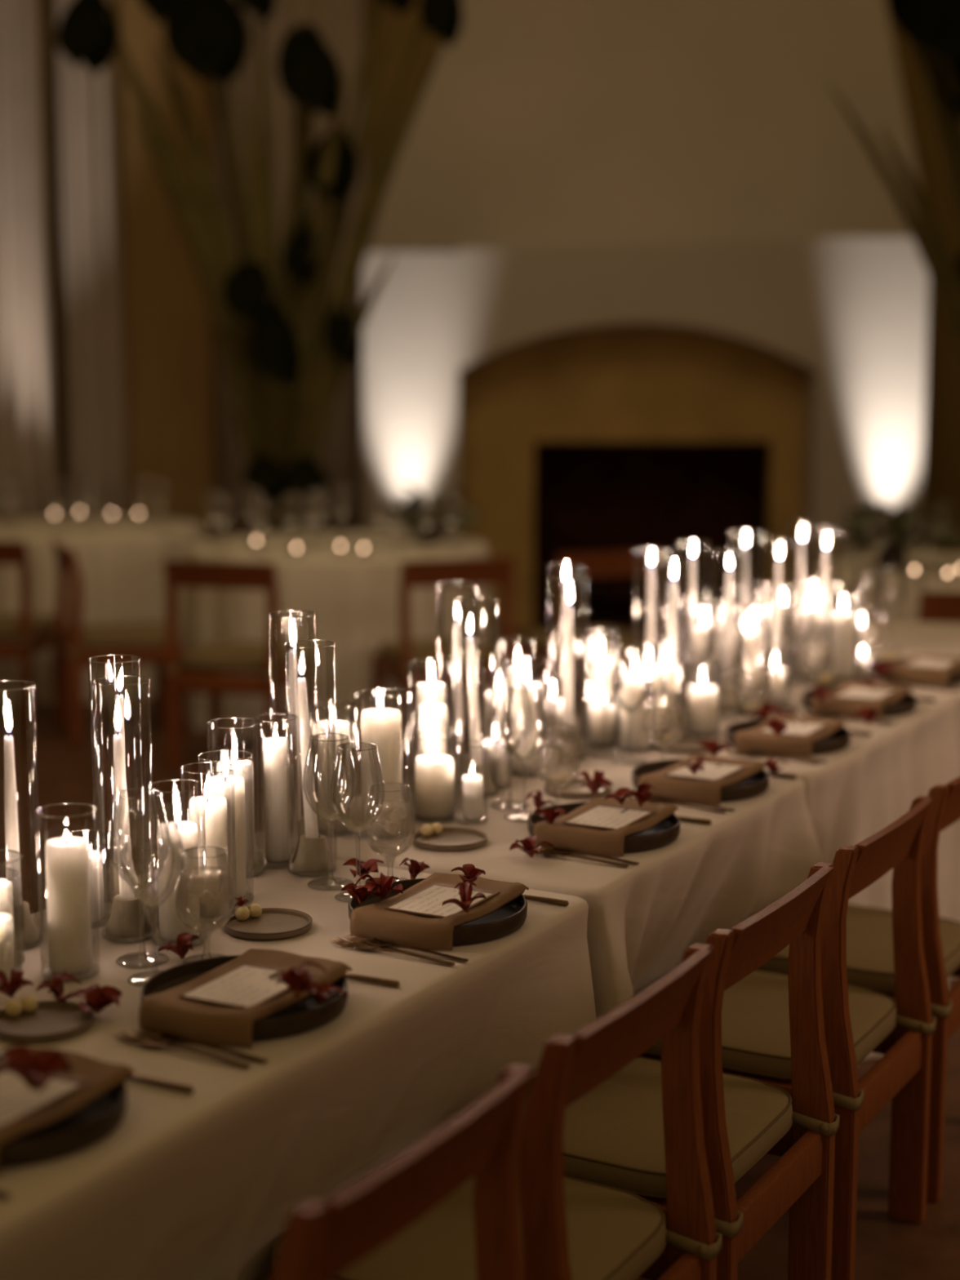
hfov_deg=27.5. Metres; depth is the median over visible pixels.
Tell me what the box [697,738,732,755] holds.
flower
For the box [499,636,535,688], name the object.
glass cylinder
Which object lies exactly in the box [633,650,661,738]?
pillar candle
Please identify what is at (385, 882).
flower
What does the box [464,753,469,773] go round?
candle holder
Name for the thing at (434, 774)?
pillar candle
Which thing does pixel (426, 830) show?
ball
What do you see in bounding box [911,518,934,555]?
bowl
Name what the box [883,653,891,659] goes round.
ball
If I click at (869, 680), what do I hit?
flower
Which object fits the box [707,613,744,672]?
bowl
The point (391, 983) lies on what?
knife
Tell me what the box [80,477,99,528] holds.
wine glass
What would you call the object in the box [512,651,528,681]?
pillar candle
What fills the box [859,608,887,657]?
water goblet
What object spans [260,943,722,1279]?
dining chair
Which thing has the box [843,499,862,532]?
bowl
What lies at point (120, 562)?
tablecloth
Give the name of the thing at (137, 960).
wine glass
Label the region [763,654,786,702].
pillar candle
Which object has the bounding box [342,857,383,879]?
flower
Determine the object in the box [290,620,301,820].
taper candle
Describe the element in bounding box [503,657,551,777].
glass cylinder
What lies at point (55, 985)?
flower
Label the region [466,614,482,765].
taper candle
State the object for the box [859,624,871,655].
pillar candle
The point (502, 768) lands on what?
pillar candle
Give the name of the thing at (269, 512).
bowl
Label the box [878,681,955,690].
fork
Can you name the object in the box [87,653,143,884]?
glass cylinder
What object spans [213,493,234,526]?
bowl
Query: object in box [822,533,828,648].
taper candle
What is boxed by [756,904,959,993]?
cushion
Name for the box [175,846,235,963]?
water goblet
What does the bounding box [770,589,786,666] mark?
pillar candle
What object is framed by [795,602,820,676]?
pillar candle
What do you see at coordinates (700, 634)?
pillar candle
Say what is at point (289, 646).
glass cylinder
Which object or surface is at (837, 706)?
napkin
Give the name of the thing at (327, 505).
bowl
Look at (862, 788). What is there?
tablecloth
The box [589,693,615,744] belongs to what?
pillar candle
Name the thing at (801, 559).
taper candle
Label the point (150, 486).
bowl
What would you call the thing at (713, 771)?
menu card
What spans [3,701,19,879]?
taper candle
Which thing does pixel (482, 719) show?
glass cylinder
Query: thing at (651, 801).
fork
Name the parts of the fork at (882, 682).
handle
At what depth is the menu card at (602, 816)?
3.42 m
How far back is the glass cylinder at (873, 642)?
5.19 m
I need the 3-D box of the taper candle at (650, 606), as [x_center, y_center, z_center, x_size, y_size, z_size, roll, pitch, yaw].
[0.405,-0.047,4.658,0.022,0.344,0.022,0,8,0]
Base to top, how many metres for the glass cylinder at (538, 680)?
0.149 m
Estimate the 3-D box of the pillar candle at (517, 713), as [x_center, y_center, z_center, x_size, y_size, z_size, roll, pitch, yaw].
[0.095,0.151,3.940,0.064,0.224,0.064,6,10,34]
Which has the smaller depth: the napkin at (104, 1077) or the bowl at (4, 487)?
the napkin at (104, 1077)
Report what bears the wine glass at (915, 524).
on the tablecloth at (891, 590)
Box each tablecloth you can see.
[0,515,206,704]
[0,848,596,1279]
[179,530,491,742]
[263,755,823,1019]
[575,676,959,1058]
[815,552,959,624]
[858,617,959,687]
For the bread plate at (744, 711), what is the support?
on the tablecloth at (862, 788)
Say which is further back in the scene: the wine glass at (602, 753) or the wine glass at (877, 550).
the wine glass at (877, 550)
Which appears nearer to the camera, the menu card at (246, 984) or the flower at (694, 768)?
the menu card at (246, 984)
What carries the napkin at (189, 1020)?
on the dinner plate at (308, 1014)
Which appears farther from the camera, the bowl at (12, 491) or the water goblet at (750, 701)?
the bowl at (12, 491)
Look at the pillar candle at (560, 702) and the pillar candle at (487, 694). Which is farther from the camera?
the pillar candle at (560, 702)
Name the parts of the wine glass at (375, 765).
stem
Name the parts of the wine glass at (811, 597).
stem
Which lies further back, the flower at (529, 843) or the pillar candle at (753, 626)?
the pillar candle at (753, 626)
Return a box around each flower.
[0,968,33,998]
[0,1044,73,1093]
[35,970,82,1002]
[66,982,122,1016]
[158,933,199,959]
[235,896,248,906]
[269,960,326,998]
[300,981,346,1002]
[340,882,380,903]
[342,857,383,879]
[355,872,402,900]
[399,857,429,879]
[442,881,486,912]
[451,863,485,883]
[509,834,554,857]
[525,790,555,808]
[533,808,568,823]
[573,768,613,794]
[604,787,636,804]
[625,782,655,806]
[680,755,710,774]
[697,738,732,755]
[750,702,783,719]
[764,756,788,772]
[765,716,796,736]
[772,709,792,715]
[809,686,834,702]
[853,707,881,724]
[857,676,881,684]
[865,662,895,677]
[884,660,898,666]
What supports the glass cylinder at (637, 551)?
on the tablecloth at (862, 788)
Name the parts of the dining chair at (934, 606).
post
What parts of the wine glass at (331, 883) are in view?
stem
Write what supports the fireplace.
on the floor
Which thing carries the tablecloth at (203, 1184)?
on the floor
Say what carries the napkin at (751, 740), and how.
on the dinner plate at (840, 740)
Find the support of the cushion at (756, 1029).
on the dining chair at (859, 1022)
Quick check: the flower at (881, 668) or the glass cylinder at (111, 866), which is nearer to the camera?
the glass cylinder at (111, 866)
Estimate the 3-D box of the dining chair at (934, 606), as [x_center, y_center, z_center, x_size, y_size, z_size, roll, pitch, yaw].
[1.691,0.207,6.742,0.453,0.803,0.488,0,8,3]
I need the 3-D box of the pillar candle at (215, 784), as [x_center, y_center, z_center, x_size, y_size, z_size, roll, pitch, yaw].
[-0.392,0.285,3.027,0.058,0.228,0.058,-4,9,-25]
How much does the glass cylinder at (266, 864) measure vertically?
0.249 m
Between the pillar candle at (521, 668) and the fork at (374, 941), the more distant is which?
the pillar candle at (521, 668)
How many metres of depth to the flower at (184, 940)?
2.75 m
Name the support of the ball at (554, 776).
on the bread plate at (573, 789)
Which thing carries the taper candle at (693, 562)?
in the candle holder
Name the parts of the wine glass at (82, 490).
stem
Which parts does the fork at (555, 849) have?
handle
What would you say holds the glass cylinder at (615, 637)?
on the tablecloth at (862, 788)
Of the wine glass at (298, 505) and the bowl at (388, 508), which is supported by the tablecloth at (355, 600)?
the wine glass at (298, 505)
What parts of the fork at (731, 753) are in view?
handle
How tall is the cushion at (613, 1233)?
0.053 m
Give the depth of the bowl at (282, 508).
8.31 m
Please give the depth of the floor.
4.41 m
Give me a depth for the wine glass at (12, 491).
9.52 m
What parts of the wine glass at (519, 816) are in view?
stem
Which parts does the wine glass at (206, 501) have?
stem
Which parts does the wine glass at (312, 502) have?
stem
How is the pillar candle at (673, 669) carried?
in the glass cylinder at (680, 648)
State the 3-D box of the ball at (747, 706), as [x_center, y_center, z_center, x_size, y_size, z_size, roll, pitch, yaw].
[0.635,0.155,4.618,0.022,0.022,0.022,0,8,0]
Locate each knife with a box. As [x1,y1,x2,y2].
[126,1074,194,1093]
[344,973,399,987]
[521,893,568,906]
[677,816,711,824]
[768,772,796,779]
[849,730,871,736]
[916,697,935,702]
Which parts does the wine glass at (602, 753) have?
stem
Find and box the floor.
[0,629,959,1279]
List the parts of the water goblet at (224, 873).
stem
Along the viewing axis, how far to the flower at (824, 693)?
4.53 m
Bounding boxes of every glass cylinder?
[0,680,39,949]
[0,848,25,964]
[0,866,22,985]
[34,802,100,981]
[58,829,114,927]
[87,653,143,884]
[92,675,152,942]
[139,844,146,914]
[146,778,207,946]
[179,761,236,920]
[197,749,253,906]
[205,716,264,876]
[253,712,298,868]
[267,609,319,834]
[284,639,337,876]
[317,699,355,836]
[353,688,408,839]
[370,688,411,799]
[407,658,453,755]
[408,680,457,771]
[410,730,458,822]
[435,580,478,697]
[455,596,498,797]
[456,740,488,824]
[479,713,512,789]
[480,667,517,739]
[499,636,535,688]
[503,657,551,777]
[534,677,564,699]
[546,563,584,735]
[549,576,589,761]
[580,631,620,736]
[587,679,617,748]
[588,626,617,658]
[616,650,655,752]
[627,643,667,735]
[633,547,668,666]
[647,643,684,734]
[654,558,692,728]
[675,539,709,664]
[683,664,722,737]
[689,603,724,684]
[708,600,739,617]
[710,548,746,711]
[729,529,761,623]
[731,607,763,706]
[736,603,769,657]
[760,537,795,690]
[760,648,790,705]
[767,584,800,666]
[786,521,817,597]
[791,587,826,679]
[797,578,822,608]
[809,527,842,609]
[825,593,862,679]
[858,637,875,673]
[866,613,875,660]
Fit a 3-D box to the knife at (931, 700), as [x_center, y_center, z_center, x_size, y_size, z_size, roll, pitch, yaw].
[1.009,0.138,4.805,0.215,0.009,0.017,5,10,29]
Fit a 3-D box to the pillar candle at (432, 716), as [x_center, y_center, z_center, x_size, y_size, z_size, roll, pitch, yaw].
[-0.088,0.192,3.654,0.052,0.226,0.052,5,10,31]
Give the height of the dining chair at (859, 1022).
0.803 m
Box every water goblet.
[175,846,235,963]
[364,782,416,881]
[534,723,579,808]
[642,689,683,759]
[735,653,772,721]
[800,629,833,693]
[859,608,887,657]
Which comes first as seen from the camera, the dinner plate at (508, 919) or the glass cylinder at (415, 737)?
the dinner plate at (508, 919)
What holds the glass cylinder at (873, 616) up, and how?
on the tablecloth at (914, 637)
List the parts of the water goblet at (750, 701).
stem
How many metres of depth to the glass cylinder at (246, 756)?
3.05 m
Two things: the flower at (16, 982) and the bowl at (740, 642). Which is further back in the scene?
the bowl at (740, 642)
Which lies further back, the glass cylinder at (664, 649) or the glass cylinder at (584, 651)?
the glass cylinder at (664, 649)
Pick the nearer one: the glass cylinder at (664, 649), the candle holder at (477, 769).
the candle holder at (477, 769)
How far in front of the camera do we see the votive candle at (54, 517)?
9.67 m
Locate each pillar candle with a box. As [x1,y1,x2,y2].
[0,877,8,913]
[0,911,15,983]
[44,830,92,974]
[84,832,100,920]
[156,792,199,941]
[189,782,227,916]
[206,752,246,897]
[216,742,255,867]
[262,729,288,862]
[317,720,351,831]
[360,688,401,835]
[414,734,454,817]
[417,663,444,732]
[418,683,446,755]
[462,767,483,819]
[483,737,506,785]
[484,675,504,738]
[511,660,543,773]
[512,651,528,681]
[555,697,564,743]
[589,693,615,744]
[591,640,613,702]
[620,658,648,748]
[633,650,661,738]
[654,662,679,733]
[686,669,718,733]
[692,608,718,684]
[722,615,735,666]
[732,617,758,703]
[746,608,764,649]
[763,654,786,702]
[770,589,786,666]
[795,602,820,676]
[800,597,819,609]
[829,596,856,677]
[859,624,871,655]
[859,647,872,670]
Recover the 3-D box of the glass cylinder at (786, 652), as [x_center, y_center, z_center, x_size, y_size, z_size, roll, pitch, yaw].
[0.711,0.089,4.728,0.070,0.129,0.070,0,8,0]
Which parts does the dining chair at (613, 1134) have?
rail, post, rail, rail, rail, post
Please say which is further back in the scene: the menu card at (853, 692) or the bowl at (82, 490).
the bowl at (82, 490)
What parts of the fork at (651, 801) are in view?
handle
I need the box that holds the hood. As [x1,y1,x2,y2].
[367,0,921,251]
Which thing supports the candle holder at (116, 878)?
in the glass cylinder at (135, 661)
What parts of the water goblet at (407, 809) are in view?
stem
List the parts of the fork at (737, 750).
handle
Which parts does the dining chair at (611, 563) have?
leg, rail, post, rail, rail, post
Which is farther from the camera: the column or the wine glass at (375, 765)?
the column
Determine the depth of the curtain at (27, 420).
10.43 m
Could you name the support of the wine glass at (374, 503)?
on the tablecloth at (355, 600)
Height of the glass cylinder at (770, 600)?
0.231 m
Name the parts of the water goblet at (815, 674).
stem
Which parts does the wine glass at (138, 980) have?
stem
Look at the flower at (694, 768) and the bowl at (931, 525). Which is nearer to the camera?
the flower at (694, 768)
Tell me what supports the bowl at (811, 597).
on the wine glass at (811, 597)
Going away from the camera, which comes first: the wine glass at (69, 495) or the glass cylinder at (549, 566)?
the glass cylinder at (549, 566)
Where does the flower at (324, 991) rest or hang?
on the dinner plate at (308, 1014)
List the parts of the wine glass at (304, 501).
stem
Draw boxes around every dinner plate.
[0,1055,126,1167]
[140,955,347,1040]
[348,878,527,945]
[528,801,680,853]
[631,758,769,801]
[725,718,850,755]
[802,685,917,717]
[873,657,959,684]
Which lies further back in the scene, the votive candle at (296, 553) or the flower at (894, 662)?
the votive candle at (296, 553)
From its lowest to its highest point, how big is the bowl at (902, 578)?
0.137 m
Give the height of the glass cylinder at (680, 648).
0.199 m
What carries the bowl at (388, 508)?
on the wine glass at (402, 504)
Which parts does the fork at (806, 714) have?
handle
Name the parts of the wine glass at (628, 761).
stem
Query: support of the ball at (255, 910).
on the bread plate at (273, 923)
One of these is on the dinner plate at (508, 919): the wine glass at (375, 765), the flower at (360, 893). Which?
the flower at (360, 893)
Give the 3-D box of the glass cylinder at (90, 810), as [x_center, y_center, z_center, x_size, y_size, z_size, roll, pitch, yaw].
[-0.561,0.344,2.673,0.082,0.231,0.082,0,8,0]
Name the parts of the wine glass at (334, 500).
stem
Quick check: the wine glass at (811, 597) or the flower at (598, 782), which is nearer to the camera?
the flower at (598, 782)
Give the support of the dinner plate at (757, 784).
on the tablecloth at (643, 917)
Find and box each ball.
[4,1000,22,1017]
[20,995,38,1013]
[235,906,249,920]
[248,902,262,918]
[420,824,432,836]
[431,822,442,835]
[551,775,560,786]
[658,733,669,739]
[666,732,674,737]
[744,703,754,710]
[818,675,826,682]
[825,673,832,681]
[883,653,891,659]
[889,653,896,658]
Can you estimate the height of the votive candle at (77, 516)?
0.073 m
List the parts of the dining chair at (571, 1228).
post, rail, rail, rail, post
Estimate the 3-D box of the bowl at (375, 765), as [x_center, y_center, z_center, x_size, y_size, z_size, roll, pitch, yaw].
[-0.190,0.233,3.040,0.085,0.137,0.085,1,9,6]
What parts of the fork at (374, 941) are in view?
handle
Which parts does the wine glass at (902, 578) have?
stem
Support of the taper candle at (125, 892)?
in the candle holder at (124, 920)
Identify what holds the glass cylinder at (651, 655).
on the tablecloth at (862, 788)
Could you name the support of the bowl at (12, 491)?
on the wine glass at (12, 491)
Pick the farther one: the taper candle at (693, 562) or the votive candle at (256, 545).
the votive candle at (256, 545)
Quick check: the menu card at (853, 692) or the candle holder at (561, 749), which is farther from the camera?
the menu card at (853, 692)
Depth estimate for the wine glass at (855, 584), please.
5.46 m
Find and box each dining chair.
[0,540,53,730]
[49,538,186,745]
[162,560,308,768]
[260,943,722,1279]
[272,1063,534,1279]
[372,557,514,740]
[516,549,662,697]
[522,862,839,1279]
[639,795,936,1279]
[756,776,959,1203]
[917,591,959,622]
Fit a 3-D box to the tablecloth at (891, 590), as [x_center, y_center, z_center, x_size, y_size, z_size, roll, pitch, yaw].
[1.945,0.092,7.681,1.376,0.745,1.382,0,8,0]
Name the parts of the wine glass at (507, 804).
stem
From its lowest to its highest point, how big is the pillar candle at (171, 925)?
0.214 m
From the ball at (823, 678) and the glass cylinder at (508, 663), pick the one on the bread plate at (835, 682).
the ball at (823, 678)
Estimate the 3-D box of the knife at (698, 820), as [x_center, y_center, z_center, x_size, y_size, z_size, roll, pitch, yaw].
[0.323,0.321,3.581,0.215,0.009,0.017,5,10,29]
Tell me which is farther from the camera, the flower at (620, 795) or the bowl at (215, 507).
the bowl at (215, 507)
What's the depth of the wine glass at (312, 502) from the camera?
8.59 m
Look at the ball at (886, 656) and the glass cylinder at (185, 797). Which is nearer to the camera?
the glass cylinder at (185, 797)
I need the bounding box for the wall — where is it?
[40,0,959,552]
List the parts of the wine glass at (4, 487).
stem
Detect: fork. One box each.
[0,1191,10,1199]
[111,1031,250,1068]
[128,1026,267,1062]
[329,937,454,965]
[343,933,468,962]
[518,848,628,867]
[535,844,639,864]
[626,795,725,813]
[649,796,735,811]
[725,750,819,764]
[733,748,826,762]
[804,712,889,724]
[810,711,896,723]
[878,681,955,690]
[882,679,959,689]
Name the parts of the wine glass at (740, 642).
stem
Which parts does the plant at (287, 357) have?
blade, blade, stem, blade, blade, blade, stem, stem, blade, blade, stem, stem, blade, blade, blade, stem, stem, blade, blade, blade, blade, stem, blade, stem, blade, blade, blade, stem, blade, blade, stem, blade, blade, stem, blade, blade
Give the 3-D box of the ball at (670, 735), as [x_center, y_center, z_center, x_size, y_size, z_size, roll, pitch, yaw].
[0.413,0.211,4.239,0.022,0.022,0.022,0,8,0]
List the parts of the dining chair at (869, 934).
post, rail, rail, rail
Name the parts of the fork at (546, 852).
handle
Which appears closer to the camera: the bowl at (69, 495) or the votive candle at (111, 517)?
the bowl at (69, 495)
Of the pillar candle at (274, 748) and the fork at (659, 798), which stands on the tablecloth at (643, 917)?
the fork at (659, 798)
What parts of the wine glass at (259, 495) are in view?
stem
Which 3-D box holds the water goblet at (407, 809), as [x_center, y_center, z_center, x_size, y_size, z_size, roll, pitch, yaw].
[-0.144,0.312,3.135,0.083,0.158,0.083,-2,9,-13]
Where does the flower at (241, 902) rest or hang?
on the ball at (242, 913)
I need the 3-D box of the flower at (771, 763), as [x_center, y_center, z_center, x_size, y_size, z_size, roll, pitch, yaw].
[0.587,0.254,3.933,0.063,0.033,0.055,4,10,27]
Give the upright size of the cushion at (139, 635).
0.053 m
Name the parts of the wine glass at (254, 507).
stem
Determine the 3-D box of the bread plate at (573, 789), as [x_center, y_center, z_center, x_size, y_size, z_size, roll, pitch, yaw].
[0.189,0.288,3.793,0.132,0.012,0.132,0,8,0]
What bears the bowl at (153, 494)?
on the wine glass at (153, 493)
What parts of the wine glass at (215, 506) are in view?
stem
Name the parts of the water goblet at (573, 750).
stem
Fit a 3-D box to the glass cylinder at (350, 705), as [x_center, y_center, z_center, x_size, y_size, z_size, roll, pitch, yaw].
[-0.260,0.227,3.461,0.082,0.231,0.082,0,8,0]
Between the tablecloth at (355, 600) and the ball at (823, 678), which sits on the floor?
the tablecloth at (355, 600)
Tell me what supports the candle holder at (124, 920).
in the glass cylinder at (98, 683)
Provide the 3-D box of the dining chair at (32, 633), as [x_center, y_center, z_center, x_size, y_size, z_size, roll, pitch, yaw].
[-2.090,-0.053,8.491,0.453,0.803,0.488,1,9,8]
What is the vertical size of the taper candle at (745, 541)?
0.344 m
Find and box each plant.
[57,0,462,533]
[828,0,959,353]
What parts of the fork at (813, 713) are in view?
handle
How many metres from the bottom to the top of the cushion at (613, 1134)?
0.053 m
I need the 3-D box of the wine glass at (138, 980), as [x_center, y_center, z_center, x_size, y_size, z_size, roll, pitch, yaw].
[-0.441,0.343,2.648,0.085,0.241,0.085,0,8,-3]
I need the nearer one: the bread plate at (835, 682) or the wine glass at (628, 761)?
the wine glass at (628, 761)
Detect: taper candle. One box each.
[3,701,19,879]
[113,666,125,808]
[113,700,134,898]
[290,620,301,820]
[297,652,318,838]
[453,608,456,684]
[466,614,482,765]
[560,560,568,698]
[563,582,573,731]
[645,549,653,648]
[667,558,676,663]
[689,541,695,624]
[722,555,732,685]
[742,530,747,623]
[771,542,782,666]
[797,526,804,597]
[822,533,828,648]
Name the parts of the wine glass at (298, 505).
stem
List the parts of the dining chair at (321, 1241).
post, post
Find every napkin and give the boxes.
[0,1046,136,1143]
[138,948,351,1048]
[350,872,528,950]
[533,796,679,856]
[638,754,767,804]
[734,715,845,757]
[811,682,912,719]
[884,654,959,686]
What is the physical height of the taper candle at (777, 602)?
0.334 m
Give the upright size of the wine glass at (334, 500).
0.241 m
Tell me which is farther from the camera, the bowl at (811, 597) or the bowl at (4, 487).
the bowl at (4, 487)
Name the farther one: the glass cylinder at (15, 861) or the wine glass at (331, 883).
the wine glass at (331, 883)
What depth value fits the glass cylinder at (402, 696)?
3.45 m
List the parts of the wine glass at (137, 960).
stem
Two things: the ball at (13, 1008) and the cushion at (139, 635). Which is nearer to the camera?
the ball at (13, 1008)
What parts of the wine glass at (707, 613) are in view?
stem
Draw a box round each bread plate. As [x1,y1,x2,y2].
[0,1000,93,1042]
[223,907,312,939]
[413,826,487,850]
[543,777,611,798]
[653,737,707,753]
[739,703,796,718]
[813,677,864,687]
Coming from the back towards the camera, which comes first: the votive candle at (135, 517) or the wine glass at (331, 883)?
the votive candle at (135, 517)
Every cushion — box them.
[0,613,53,637]
[64,622,179,648]
[179,640,307,670]
[271,1175,666,1279]
[380,637,500,666]
[522,1057,792,1199]
[525,626,645,655]
[644,970,896,1079]
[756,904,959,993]
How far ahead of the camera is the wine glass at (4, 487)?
9.22 m
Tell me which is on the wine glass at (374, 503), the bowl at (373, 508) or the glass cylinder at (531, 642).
the bowl at (373, 508)
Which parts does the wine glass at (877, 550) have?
stem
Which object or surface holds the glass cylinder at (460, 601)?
on the tablecloth at (643, 917)
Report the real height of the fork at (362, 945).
0.006 m
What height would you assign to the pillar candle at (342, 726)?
0.215 m
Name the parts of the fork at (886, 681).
handle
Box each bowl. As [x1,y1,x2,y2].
[0,475,14,502]
[2,479,20,507]
[53,480,71,508]
[80,477,99,506]
[108,788,170,888]
[120,802,184,906]
[134,475,152,503]
[151,480,169,507]
[203,490,223,522]
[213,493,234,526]
[243,487,262,518]
[251,497,271,530]
[280,493,301,525]
[301,492,320,524]
[302,733,356,821]
[310,489,329,519]
[329,742,385,832]
[332,484,351,515]
[371,492,391,524]
[386,495,406,528]
[417,494,437,527]
[441,493,462,524]
[487,677,533,751]
[501,685,547,761]
[587,640,625,706]
[610,645,651,712]
[678,609,711,668]
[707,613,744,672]
[782,588,816,642]
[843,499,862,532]
[849,568,881,618]
[866,514,889,551]
[878,564,906,613]
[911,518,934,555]
[932,501,953,532]
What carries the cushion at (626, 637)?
on the dining chair at (611, 563)
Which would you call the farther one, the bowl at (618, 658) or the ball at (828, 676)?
the ball at (828, 676)
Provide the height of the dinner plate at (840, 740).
0.030 m
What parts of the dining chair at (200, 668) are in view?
post, rail, leg, rail, rail, post, rail, leg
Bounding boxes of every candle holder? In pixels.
[23,901,39,944]
[105,893,151,937]
[113,860,139,896]
[292,834,333,872]
[297,816,305,844]
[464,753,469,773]
[465,763,494,793]
[552,729,584,758]
[573,714,579,732]
[721,684,740,709]
[823,648,825,667]
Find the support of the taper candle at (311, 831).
in the candle holder at (312, 855)
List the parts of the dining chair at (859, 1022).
rail, post, rail, rail, rail, post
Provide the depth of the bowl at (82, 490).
9.32 m
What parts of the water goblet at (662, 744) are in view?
stem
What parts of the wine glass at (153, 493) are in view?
stem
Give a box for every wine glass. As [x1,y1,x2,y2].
[0,475,14,525]
[2,479,20,531]
[53,479,71,532]
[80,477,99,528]
[108,787,170,968]
[120,801,184,987]
[134,475,152,526]
[151,479,169,531]
[203,490,223,546]
[213,493,234,551]
[243,487,262,542]
[251,497,271,556]
[280,493,301,551]
[301,492,320,549]
[302,733,356,890]
[310,488,329,544]
[329,742,385,902]
[332,484,351,539]
[371,491,391,549]
[386,495,406,554]
[417,494,437,553]
[441,492,462,550]
[487,676,533,809]
[501,684,547,822]
[586,640,625,758]
[610,644,651,765]
[678,608,711,713]
[707,613,744,719]
[760,585,787,638]
[782,588,816,684]
[843,498,862,559]
[849,568,881,657]
[866,514,889,580]
[878,564,906,651]
[911,517,934,586]
[932,500,953,561]
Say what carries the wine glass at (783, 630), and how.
on the tablecloth at (862, 788)
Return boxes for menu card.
[0,1071,90,1125]
[178,961,316,1008]
[384,882,499,917]
[561,804,656,830]
[663,760,746,780]
[757,719,829,736]
[833,686,897,700]
[902,657,959,669]
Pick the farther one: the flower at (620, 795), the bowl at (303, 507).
the bowl at (303, 507)
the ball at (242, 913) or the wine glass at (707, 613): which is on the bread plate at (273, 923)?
the ball at (242, 913)
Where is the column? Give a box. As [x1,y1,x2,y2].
[114,0,222,539]
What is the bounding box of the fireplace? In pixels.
[361,0,928,629]
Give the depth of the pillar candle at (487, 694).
3.99 m
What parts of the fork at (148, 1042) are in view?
handle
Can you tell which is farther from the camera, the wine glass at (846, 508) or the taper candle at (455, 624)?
the wine glass at (846, 508)
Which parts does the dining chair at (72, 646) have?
post, rail, rail, post, rail, leg, leg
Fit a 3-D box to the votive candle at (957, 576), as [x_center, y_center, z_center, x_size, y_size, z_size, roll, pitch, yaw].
[1.780,-0.263,7.261,0.066,0.073,0.066,0,8,0]
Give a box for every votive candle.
[47,506,61,521]
[72,503,85,519]
[104,506,118,521]
[131,505,144,520]
[248,531,263,550]
[288,537,304,557]
[333,536,348,555]
[355,538,371,557]
[905,559,923,581]
[938,562,957,584]
[951,558,959,579]
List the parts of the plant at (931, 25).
blade, blade, stem, blade, stem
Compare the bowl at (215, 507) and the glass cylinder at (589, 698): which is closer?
the glass cylinder at (589, 698)
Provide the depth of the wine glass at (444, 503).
8.35 m
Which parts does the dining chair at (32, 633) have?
rail, rail, post, rail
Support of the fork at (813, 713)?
on the tablecloth at (862, 788)
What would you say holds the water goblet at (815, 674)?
on the tablecloth at (862, 788)
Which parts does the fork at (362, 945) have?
handle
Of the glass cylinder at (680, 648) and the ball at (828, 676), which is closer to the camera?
the glass cylinder at (680, 648)
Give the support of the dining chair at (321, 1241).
on the floor
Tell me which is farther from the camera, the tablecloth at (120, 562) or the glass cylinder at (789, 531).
the tablecloth at (120, 562)
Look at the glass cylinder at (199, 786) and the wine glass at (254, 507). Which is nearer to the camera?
the glass cylinder at (199, 786)
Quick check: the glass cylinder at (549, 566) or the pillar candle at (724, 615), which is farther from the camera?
the pillar candle at (724, 615)
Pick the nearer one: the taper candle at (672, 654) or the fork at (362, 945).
the fork at (362, 945)
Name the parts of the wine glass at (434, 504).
stem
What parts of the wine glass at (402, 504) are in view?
stem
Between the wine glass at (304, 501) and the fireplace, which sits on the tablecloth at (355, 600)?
the wine glass at (304, 501)
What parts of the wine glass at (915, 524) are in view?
stem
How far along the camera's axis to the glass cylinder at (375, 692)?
3.59 m
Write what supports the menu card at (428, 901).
on the napkin at (371, 921)
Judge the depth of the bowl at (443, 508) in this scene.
8.35 m
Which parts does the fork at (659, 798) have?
handle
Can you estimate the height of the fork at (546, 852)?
0.006 m
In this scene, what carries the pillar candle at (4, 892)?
in the glass cylinder at (15, 861)
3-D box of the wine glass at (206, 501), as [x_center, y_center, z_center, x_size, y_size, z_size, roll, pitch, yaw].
[-1.150,-0.524,8.465,0.085,0.241,0.085,0,8,0]
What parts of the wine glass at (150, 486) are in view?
stem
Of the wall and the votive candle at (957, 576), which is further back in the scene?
the wall
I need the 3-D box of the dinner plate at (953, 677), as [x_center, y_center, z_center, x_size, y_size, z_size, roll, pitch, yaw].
[1.164,0.081,5.116,0.268,0.030,0.268,0,8,0]
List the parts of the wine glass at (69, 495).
stem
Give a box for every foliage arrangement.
[383,482,481,542]
[833,498,959,570]
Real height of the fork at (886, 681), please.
0.006 m
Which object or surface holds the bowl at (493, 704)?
on the wine glass at (507, 804)
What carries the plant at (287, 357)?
on the floor
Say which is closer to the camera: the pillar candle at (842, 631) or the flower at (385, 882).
the flower at (385, 882)
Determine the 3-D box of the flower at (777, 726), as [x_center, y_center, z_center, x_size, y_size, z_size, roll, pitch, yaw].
[0.621,0.180,4.098,0.056,0.042,0.058,-6,10,-36]
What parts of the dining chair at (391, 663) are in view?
leg, rail, post, rail, rail, leg, rail, post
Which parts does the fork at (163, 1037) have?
handle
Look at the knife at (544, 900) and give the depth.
3.03 m
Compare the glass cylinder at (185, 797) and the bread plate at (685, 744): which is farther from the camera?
the bread plate at (685, 744)
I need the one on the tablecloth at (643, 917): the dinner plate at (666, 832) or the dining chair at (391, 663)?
the dinner plate at (666, 832)
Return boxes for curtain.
[0,0,57,519]
[54,0,127,516]
[213,0,364,537]
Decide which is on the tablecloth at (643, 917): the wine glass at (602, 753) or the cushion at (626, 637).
the wine glass at (602, 753)
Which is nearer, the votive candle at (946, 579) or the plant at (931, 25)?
the votive candle at (946, 579)
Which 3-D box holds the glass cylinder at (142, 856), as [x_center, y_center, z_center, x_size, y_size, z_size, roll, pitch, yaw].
[-0.474,0.364,2.916,0.062,0.119,0.062,0,8,0]
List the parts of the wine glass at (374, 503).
stem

